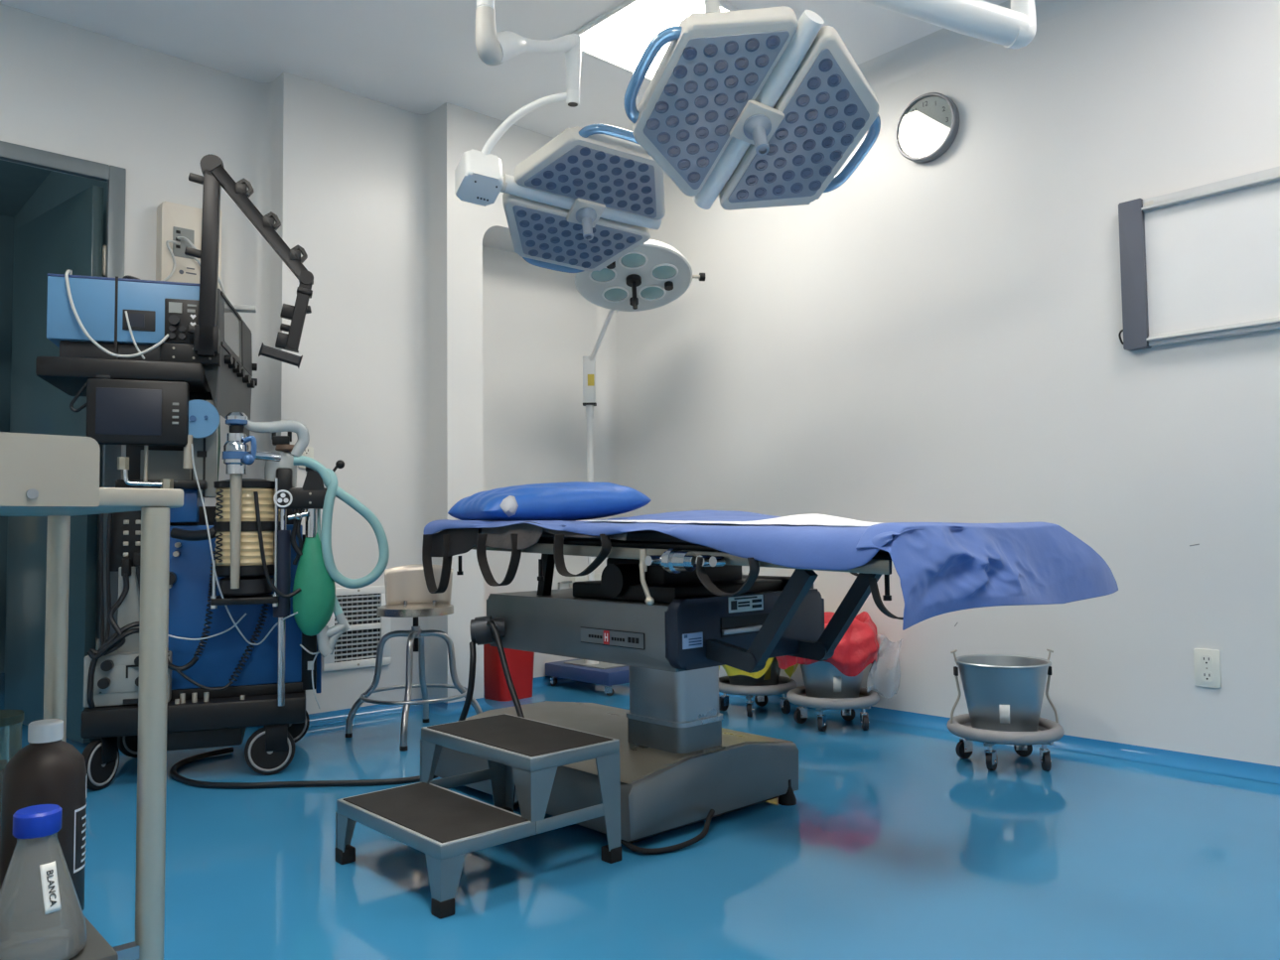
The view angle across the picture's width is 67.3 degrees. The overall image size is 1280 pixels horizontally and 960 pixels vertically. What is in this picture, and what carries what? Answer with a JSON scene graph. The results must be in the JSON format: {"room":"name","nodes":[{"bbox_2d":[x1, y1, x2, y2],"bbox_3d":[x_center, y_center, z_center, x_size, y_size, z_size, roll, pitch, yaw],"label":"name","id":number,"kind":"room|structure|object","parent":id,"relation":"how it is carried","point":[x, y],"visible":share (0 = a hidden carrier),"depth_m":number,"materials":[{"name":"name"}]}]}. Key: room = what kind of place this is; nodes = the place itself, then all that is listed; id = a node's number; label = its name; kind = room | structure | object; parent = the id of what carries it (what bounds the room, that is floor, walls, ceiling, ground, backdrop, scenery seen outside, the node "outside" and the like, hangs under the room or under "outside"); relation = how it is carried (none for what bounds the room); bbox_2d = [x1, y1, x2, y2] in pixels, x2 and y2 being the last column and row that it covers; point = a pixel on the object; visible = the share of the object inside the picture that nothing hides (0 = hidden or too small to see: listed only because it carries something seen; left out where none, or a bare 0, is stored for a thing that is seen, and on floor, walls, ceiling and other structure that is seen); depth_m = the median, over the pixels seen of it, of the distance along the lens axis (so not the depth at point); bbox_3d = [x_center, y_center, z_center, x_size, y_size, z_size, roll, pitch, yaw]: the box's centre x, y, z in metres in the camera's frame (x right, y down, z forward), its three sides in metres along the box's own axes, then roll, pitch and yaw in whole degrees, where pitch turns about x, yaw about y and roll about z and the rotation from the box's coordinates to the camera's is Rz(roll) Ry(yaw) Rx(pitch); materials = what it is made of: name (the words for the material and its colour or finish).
{"room":"operating room","nodes":[
{"label":"operating room","id":0,"kind":"room"},
{"bbox_2d":[0,159,107,673],"bbox_3d":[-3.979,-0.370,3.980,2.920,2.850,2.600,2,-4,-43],"label":"door frame","id":1,"kind":"structure","parent":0,"point":[27,193],"depth_m":5.70,"materials":[{"name":"grey metal"}]},
{"bbox_2d":[0,2,618,713],"bbox_3d":[-2.036,-0.371,3.628,5.100,2.770,0.550,2,-4,-43],"label":"wall","id":2,"kind":"structure","parent":0,"point":[442,365],"depth_m":4.30,"materials":[{"name":"paint"}]},
{"bbox_2d":[3,185,106,743],"bbox_3d":[-2.403,-0.058,3.992,0.855,2.150,0.109,-3,-4,39],"label":"door","id":3,"kind":"structure","parent":2,"relation":"in","point":[69,235],"depth_m":3.98,"materials":[{"name":"teal"}]},
{"bbox_2d":[0,141,126,648],"bbox_3d":[-2.392,-0.118,3.410,0.995,2.250,0.035,2,-4,-43],"label":"trim","id":4,"kind":"structure","parent":2,"relation":"attached to","point":[115,177],"depth_m":3.71,"materials":[{"name":"grey metal"}]},
{"bbox_2d":[155,201,226,296],"bbox_3d":[-1.842,-0.927,3.878,0.308,0.390,0.137,2,-4,-43],"label":"wall device","id":5,"kind":"object","parent":2,"relation":"attached to","point":[179,226],"visible":0.43,"depth_m":3.87,"materials":[{"name":"beige plastic"}]},
{"bbox_2d":[172,226,194,259],"bbox_3d":[-1.841,-0.957,3.877,0.080,0.120,0.004,2,-4,-43],"label":"socket","id":6,"kind":"object","parent":5,"relation":"attached to","point":[179,249],"depth_m":3.87,"materials":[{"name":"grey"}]},
{"bbox_2d":[297,446,313,468],"bbox_3d":[-1.415,-0.095,4.074,0.066,0.090,0.010,2,-4,-43],"label":"power outlet","id":7,"kind":"object","parent":2,"relation":"attached to","point":[309,452],"visible":0.47,"depth_m":4.08,"materials":[{"name":"beige plastic"}]},
{"bbox_2d":[302,447,310,455],"bbox_3d":[-1.414,-0.121,4.074,0.034,0.034,0.006,2,-4,-43],"label":"socket","id":8,"kind":"object","parent":7,"relation":"attached to","point":[307,452],"depth_m":4.07,"materials":[{"name":"beige plastic"}]},
{"bbox_2d":[322,585,390,672],"bbox_3d":[-1.231,0.643,4.193,0.310,0.350,0.016,2,-4,-43],"label":"air vent","id":9,"kind":"object","parent":2,"relation":"in","point":[356,647],"visible":0.61,"depth_m":4.20,"materials":[{"name":"white metal"}]},
{"bbox_2d":[558,573,601,589],"bbox_3d":[-0.316,0.658,5.178,0.296,0.295,0.050,2,-4,-43],"label":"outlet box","id":10,"kind":"object","parent":2,"relation":"attached to","point":[598,577],"visible":0.27,"depth_m":5.15,"materials":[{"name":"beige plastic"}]},
{"bbox_2d":[0,0,1007,141],"bbox_3d":[-0.165,-1.933,1.673,5.320,0.100,6.100,2,-4,-43],"label":"ceiling","id":11,"kind":"structure","parent":0,"point":[419,57],"depth_m":3.84,"materials":[{"name":"paint"}]},
{"bbox_2d":[454,0,665,273],"bbox_3d":[-0.326,-1.294,3.149,0.953,1.017,0.671,2,-4,-43],"label":"light","id":12,"kind":"object","parent":11,"relation":"hanging from","point":[589,197],"visible":0.96,"depth_m":3.14,"materials":[{"name":"white plastic"}]},
{"bbox_2d":[571,0,739,82],"bbox_3d":[0.126,-1.765,3.846,0.640,0.013,0.640,2,-4,-43],"label":"recessed light","id":13,"kind":"object","parent":11,"relation":"in","point":[618,38],"visible":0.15,"depth_m":3.75,"materials":[{"name":"white plastic"}]},
{"bbox_2d":[623,0,1036,210],"bbox_3d":[0.533,-1.305,2.515,1.160,1.082,0.486,0,-3,-4],"label":"light","id":14,"kind":"object","parent":11,"relation":"hanging from","point":[763,107],"visible":1,"depth_m":2.42,"materials":[{"name":"white plastic"}]},
{"bbox_2d":[0,673,1279,959],"bbox_3d":[-1.012,0.993,2.477,5.320,0.100,8.700,2,-4,-43],"label":"floor","id":15,"kind":"structure","parent":0,"point":[894,844],"depth_m":2.27,"materials":[{"name":"blue plastic"}]},
{"bbox_2d":[0,431,183,959],"bbox_3d":[-1.031,0.408,0.991,0.888,0.913,0.550,2,-4,-43],"label":"trolley","id":16,"kind":"object","parent":15,"relation":"on","point":[54,477],"visible":0.78,"depth_m":1.08,"materials":[{"name":"metal"}]},
{"bbox_2d":[0,710,23,839],"bbox_3d":[-0.833,0.412,1.219,0.084,0.224,0.084,2,-4,-43],"label":"jar","id":17,"kind":"object","parent":16,"relation":"on","point":[13,719],"visible":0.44,"depth_m":1.22,"materials":[{"name":"clear glass"}]},
{"bbox_2d":[0,718,86,932],"bbox_3d":[-0.709,0.404,1.143,0.086,0.230,0.086,2,-4,-43],"label":"bottle","id":18,"kind":"object","parent":16,"relation":"on","point":[50,770],"visible":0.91,"depth_m":1.11,"materials":[{"name":"brown"}]},
{"bbox_2d":[0,804,87,959],"bbox_3d":[-0.651,0.434,1.036,0.098,0.156,0.098,2,-4,-43],"label":"flask","id":19,"kind":"object","parent":16,"relation":"on","point":[42,820],"visible":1,"depth_m":1.04,"materials":[{"name":"clear glass"}]},
{"bbox_2d":[0,916,118,959],"bbox_3d":[-1.021,0.523,0.966,0.774,0.020,0.510,2,-4,-43],"label":"shelf","id":20,"kind":"object","parent":16,"relation":"attached to","point":[96,947],"depth_m":1.07,"materials":[{"name":"metal"}]},
{"bbox_2d":[0,487,183,516],"bbox_3d":[-1.038,0.022,1.014,0.888,0.022,0.542,2,-4,-43],"label":"shelf","id":21,"kind":"object","parent":16,"relation":"attached to","point":[14,501],"depth_m":1.07,"materials":[{"name":"metal"}]},
{"bbox_2d":[35,153,389,790],"bbox_3d":[-1.464,-0.042,3.396,1.068,2.068,0.802,0,-3,-20],"label":"machine","id":22,"kind":"object","parent":15,"relation":"on","point":[157,365],"visible":0.94,"depth_m":3.17,"materials":[{"name":"black plastic"}]},
{"bbox_2d":[35,355,210,396],"bbox_3d":[-1.749,-0.345,3.313,0.480,0.067,0.470,0,-3,-20],"label":"shelf","id":23,"kind":"object","parent":22,"relation":"attached to","point":[68,373],"depth_m":3.11,"materials":[{"name":"black plastic"}]},
{"bbox_2d":[85,378,189,445],"bbox_3d":[-1.624,-0.218,3.114,0.295,0.210,0.045,0,-3,-20],"label":"monitor","id":24,"kind":"object","parent":22,"relation":"on","point":[119,411],"depth_m":3.09,"materials":[{"name":"black plastic"}]},
{"bbox_2d":[219,575,273,595],"bbox_3d":[-1.302,0.347,3.179,0.164,0.060,0.164,0,-3,-20],"label":"canister","id":25,"kind":"object","parent":22,"relation":"on","point":[248,585],"depth_m":3.11,"materials":[{"name":"grey plastic"}]},
{"bbox_2d":[287,511,307,520],"bbox_3d":[-1.129,0.119,3.174,0.063,0.030,0.028,0,-3,-20],"label":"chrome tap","id":26,"kind":"object","parent":22,"relation":"on","point":[296,515],"depth_m":3.17,"materials":[{"name":"silver metal"}]},
{"bbox_2d":[169,641,476,788],"bbox_3d":[-1.059,0.741,3.114,1.252,0.472,0.398,-2,-3,26],"label":"power cable","id":27,"kind":"object","parent":15,"relation":"on","point":[473,651],"visible":0.82,"depth_m":3.04,"materials":[{"name":"black rubber"}]},
{"bbox_2d":[345,564,482,751],"bbox_3d":[-0.892,0.676,3.821,0.425,0.670,0.425,-3,-4,41],"label":"stool","id":28,"kind":"object","parent":15,"relation":"on","point":[407,595],"visible":0.95,"depth_m":3.82,"materials":[{"name":"metal"}]},
{"bbox_2d":[335,713,622,918],"bbox_3d":[-0.396,0.783,2.348,0.506,0.292,0.492,2,-4,-43],"label":"step stool","id":29,"kind":"object","parent":15,"relation":"on","point":[523,755],"visible":1,"depth_m":2.28,"materials":[{"name":"metal"}]},
{"bbox_2d":[483,643,534,701],"bbox_3d":[-0.639,0.865,4.669,0.210,0.376,0.242,-4,-4,43],"label":"waste bin","id":30,"kind":"object","parent":15,"relation":"on","point":[519,662],"visible":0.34,"depth_m":4.59,"materials":[{"name":"red plastic"}]},
{"bbox_2d":[545,658,629,696],"label":"lamp base","id":31,"kind":"object","parent":15,"relation":"on","point":[584,670],"depth_m":4.79,"materials":[{"name":"blue plastic"}]},
{"bbox_2d":[574,239,706,482],"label":"lamp","id":32,"kind":"object","parent":31,"relation":"on","point":[649,274],"depth_m":4.58,"materials":[{"name":"white metal"}]},
{"bbox_2d":[433,528,891,844],"bbox_3d":[0.125,0.523,2.690,0.725,0.834,1.728,2,-4,-43],"label":"table","id":33,"kind":"object","parent":15,"relation":"on","point":[649,611],"visible":0.78,"depth_m":2.58,"materials":[{"name":"metal"}]},
{"bbox_2d":[422,534,452,593],"bbox_3d":[-0.644,0.266,3.046,0.116,0.187,0.037,-3,-4,42],"label":"strap","id":34,"kind":"object","parent":33,"relation":"hanging from","point":[427,538],"visible":0.98,"depth_m":3.05,"materials":[{"name":"black fabric"}]},
{"bbox_2d":[469,615,504,645],"bbox_3d":[-0.460,0.457,2.921,0.103,0.088,0.084,-1,-3,-2],"label":"socket","id":35,"kind":"object","parent":33,"relation":"attached to","point":[481,634],"depth_m":2.89,"materials":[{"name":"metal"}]},
{"bbox_2d":[476,533,521,586],"bbox_3d":[-0.412,0.232,2.796,0.171,0.152,0.037,-4,-4,44],"label":"strap","id":36,"kind":"object","parent":33,"relation":"hanging from","point":[487,574],"visible":1,"depth_m":2.80,"materials":[{"name":"black fabric"}]},
{"bbox_2d":[486,619,524,810],"bbox_3d":[-0.371,0.683,2.759,0.095,0.544,0.316,2,-4,-43],"label":"cable","id":37,"kind":"object","parent":33,"relation":"attached to","point":[491,624],"visible":0.59,"depth_m":2.75,"materials":[{"name":"black rubber"}]},
{"bbox_2d":[553,534,611,576],"bbox_3d":[-0.152,0.198,2.517,0.194,0.112,0.037,-4,-4,44],"label":"strap","id":38,"kind":"object","parent":33,"relation":"hanging from","point":[606,542],"visible":0.99,"depth_m":2.53,"materials":[{"name":"black fabric"}]},
{"bbox_2d":[423,519,1004,570],"bbox_3d":[0.146,0.166,2.720,0.709,0.139,1.749,2,-4,-43],"label":"drape","id":39,"kind":"object","parent":33,"relation":"on","point":[815,547],"visible":0.6,"depth_m":2.09,"materials":[{"name":"blue fabric"}]},
{"bbox_2d":[429,528,478,557],"bbox_3d":[-0.597,0.196,3.016,0.020,0.094,0.304,2,-4,-43],"label":"flap","id":40,"kind":"object","parent":39,"relation":"hanging from","point":[462,540],"visible":0.83,"depth_m":2.99,"materials":[{"name":"black plastic"}]},
{"bbox_2d":[481,521,543,550],"bbox_3d":[-0.379,0.161,2.780,0.020,0.081,0.309,2,-4,-43],"label":"flap","id":41,"kind":"object","parent":39,"relation":"hanging from","point":[528,535],"visible":0.94,"depth_m":2.76,"materials":[{"name":"grey fabric"}]},
{"bbox_2d":[447,481,651,521],"bbox_3d":[-0.298,0.076,3.185,0.590,0.141,0.408,1,-3,-31],"label":"pillow","id":42,"kind":"object","parent":39,"relation":"on","point":[571,500],"visible":0.88,"depth_m":3.02,"materials":[{"name":"blue fabric"}]},
{"bbox_2d":[543,528,627,540],"bbox_3d":[-0.155,0.138,2.539,0.019,0.043,0.349,2,-4,-43],"label":"flap","id":43,"kind":"object","parent":39,"relation":"hanging from","point":[621,536],"visible":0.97,"depth_m":2.53,"materials":[{"name":"grey fabric"}]},
{"bbox_2d":[575,513,884,526],"bbox_3d":[0.304,0.109,2.549,0.530,0.037,0.985,2,-4,-43],"label":"sheet","id":44,"kind":"object","parent":39,"relation":"on","point":[817,519],"visible":0.81,"depth_m":2.42,"materials":[{"name":"white fabric"}]},
{"bbox_2d":[588,510,781,521],"bbox_3d":[0.170,0.114,2.956,0.298,0.047,0.678,2,-4,-43],"label":"drape","id":45,"kind":"object","parent":44,"relation":"on","point":[691,515],"visible":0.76,"depth_m":2.87,"materials":[{"name":"blue fabric"}]},
{"bbox_2d":[696,557,759,595],"bbox_3d":[0.193,0.214,2.139,0.158,0.085,0.037,-4,-4,44],"label":"strap","id":46,"kind":"object","parent":33,"relation":"hanging from","point":[754,564],"visible":0.95,"depth_m":2.12,"materials":[{"name":"black fabric"}]},
{"bbox_2d":[867,577,903,619],"bbox_3d":[0.492,0.234,1.895,0.085,0.082,0.032,-2,-3,20],"label":"strap","id":47,"kind":"object","parent":33,"relation":"hanging from","point":[873,583],"visible":0.89,"depth_m":1.90,"materials":[{"name":"black fabric"}]},
{"bbox_2d":[855,521,1118,630],"bbox_3d":[0.858,0.197,2.194,1.043,0.205,0.142,2,-4,-43],"label":"drape","id":48,"kind":"object","parent":33,"relation":"hanging from","point":[940,569],"visible":1,"depth_m":2.02,"materials":[{"name":"blue fabric"}]},
{"bbox_2d":[620,809,714,854],"bbox_3d":[0.090,0.899,2.447,0.300,0.054,0.107,1,-3,-29],"label":"hose","id":49,"kind":"object","parent":15,"relation":"on","point":[704,832],"visible":0.98,"depth_m":2.39,"materials":[{"name":"black rubber"}]},
{"bbox_2d":[718,676,796,716],"bbox_3d":[0.501,0.947,4.218,0.371,0.138,0.371,1,-3,-30],"label":"stand","id":50,"kind":"object","parent":15,"relation":"on","point":[761,693],"visible":0.78,"depth_m":4.10,"materials":[{"name":"metal"}]},
{"bbox_2d":[728,657,780,686],"bbox_3d":[0.499,0.791,4.226,0.312,0.242,0.312,-1,-3,5],"label":"bucket","id":51,"kind":"object","parent":50,"relation":"on","point":[772,675],"visible":0.13,"depth_m":4.13,"materials":[{"name":"metal"}]},
{"bbox_2d":[718,657,798,679],"bbox_3d":[0.485,0.751,4.229,0.419,0.251,0.414,2,-4,-43],"label":"bag","id":52,"kind":"object","parent":51,"relation":"on","point":[731,671],"visible":0.08,"depth_m":4.05,"materials":[{"name":"yellow plastic"}]},
{"bbox_2d":[786,686,879,731],"bbox_3d":[0.781,0.927,3.892,0.371,0.138,0.371,0,-3,-13],"label":"stand","id":53,"kind":"object","parent":15,"relation":"on","point":[867,698],"visible":0.85,"depth_m":3.78,"materials":[{"name":"metal"}]},
{"bbox_2d":[800,661,863,699],"bbox_3d":[0.779,0.770,3.900,0.312,0.242,0.312,-1,-3,5],"label":"bucket","id":54,"kind":"object","parent":53,"relation":"on","point":[821,679],"visible":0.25,"depth_m":3.80,"materials":[{"name":"metal"}]},
{"bbox_2d":[775,611,880,676],"bbox_3d":[0.790,0.686,3.903,0.423,0.296,0.440,2,-4,-43],"label":"bag","id":55,"kind":"object","parent":54,"relation":"on","point":[859,646],"visible":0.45,"depth_m":3.72,"materials":[{"name":"red plastic"}]},
{"bbox_2d":[946,713,1064,770],"bbox_3d":[1.233,0.888,3.248,0.371,0.138,0.371,0,-3,-4],"label":"stand","id":56,"kind":"object","parent":15,"relation":"on","point":[1049,732],"visible":0.8,"depth_m":3.14,"materials":[{"name":"metal"}]},
{"bbox_2d":[949,648,1058,731],"bbox_3d":[1.231,0.713,3.257,0.311,0.278,0.311,-3,-4,35],"label":"bucket","id":57,"kind":"object","parent":56,"relation":"on","point":[1003,692],"visible":0.92,"depth_m":3.16,"materials":[{"name":"metal"}]},
{"bbox_2d":[962,721,1047,730],"bbox_3d":[1.232,0.846,3.251,0.318,0.029,0.318,0,-3,-4],"label":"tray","id":58,"kind":"object","parent":56,"relation":"on","point":[966,726],"depth_m":3.27,"materials":[{"name":"metal"}]},
{"bbox_2d":[616,0,1279,766],"bbox_3d":[1.764,-0.431,3.359,0.120,2.770,6.100,2,-4,-43],"label":"wall","id":59,"kind":"structure","parent":0,"point":[937,340],"depth_m":3.61,"materials":[{"name":"paint"}]},
{"bbox_2d":[246,676,1279,784],"bbox_3d":[0.862,0.893,2.394,2.459,0.044,5.829,2,-4,-43],"label":"baseboard","id":60,"kind":"structure","parent":59,"relation":"attached to","point":[1185,761],"depth_m":3.44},
{"bbox_2d":[663,0,1098,174],"bbox_3d":[1.823,-1.782,3.193,0.090,0.090,5.450,2,-4,-43],"label":"trim","id":61,"kind":"structure","parent":59,"relation":"attached to","point":[941,46],"depth_m":3.91,"materials":[{"name":"paint"}]},
{"bbox_2d":[895,92,959,162],"bbox_3d":[1.169,-1.436,3.920,0.046,0.272,0.272,2,-4,-43],"label":"wall clock","id":62,"kind":"object","parent":59,"relation":"attached to","point":[926,128],"visible":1,"depth_m":3.91,"materials":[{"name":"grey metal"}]},
{"bbox_2d":[1118,165,1279,350],"bbox_3d":[2.006,-0.726,2.979,0.052,0.511,1.020,2,-4,-43],"label":"board","id":63,"kind":"object","parent":59,"relation":"attached to","point":[1201,262],"visible":1,"depth_m":3.15,"materials":[{"name":"aluminium"},{"name":"grey plastic"},{"name":"white plastic panel"}]},
{"bbox_2d":[1193,648,1221,688],"bbox_3d":[1.847,0.613,3.130,0.010,0.122,0.075,2,-4,-43],"label":"power outlet","id":64,"kind":"object","parent":59,"relation":"attached to","point":[1207,662],"visible":1,"depth_m":3.13,"materials":[{"name":"beige plastic"}]},
{"bbox_2d":[1200,655,1212,665],"bbox_3d":[1.845,0.587,3.130,0.006,0.034,0.034,2,-4,-43],"label":"socket","id":65,"kind":"object","parent":64,"relation":"attached to","point":[1205,659],"depth_m":3.13,"materials":[{"name":"beige plastic"}]},
{"bbox_2d":[1201,671,1213,682],"bbox_3d":[1.846,0.639,3.128,0.006,0.034,0.034,2,-4,-43],"label":"socket","id":66,"kind":"object","parent":64,"relation":"attached to","point":[1207,676],"depth_m":3.12,"materials":[{"name":"beige plastic"}]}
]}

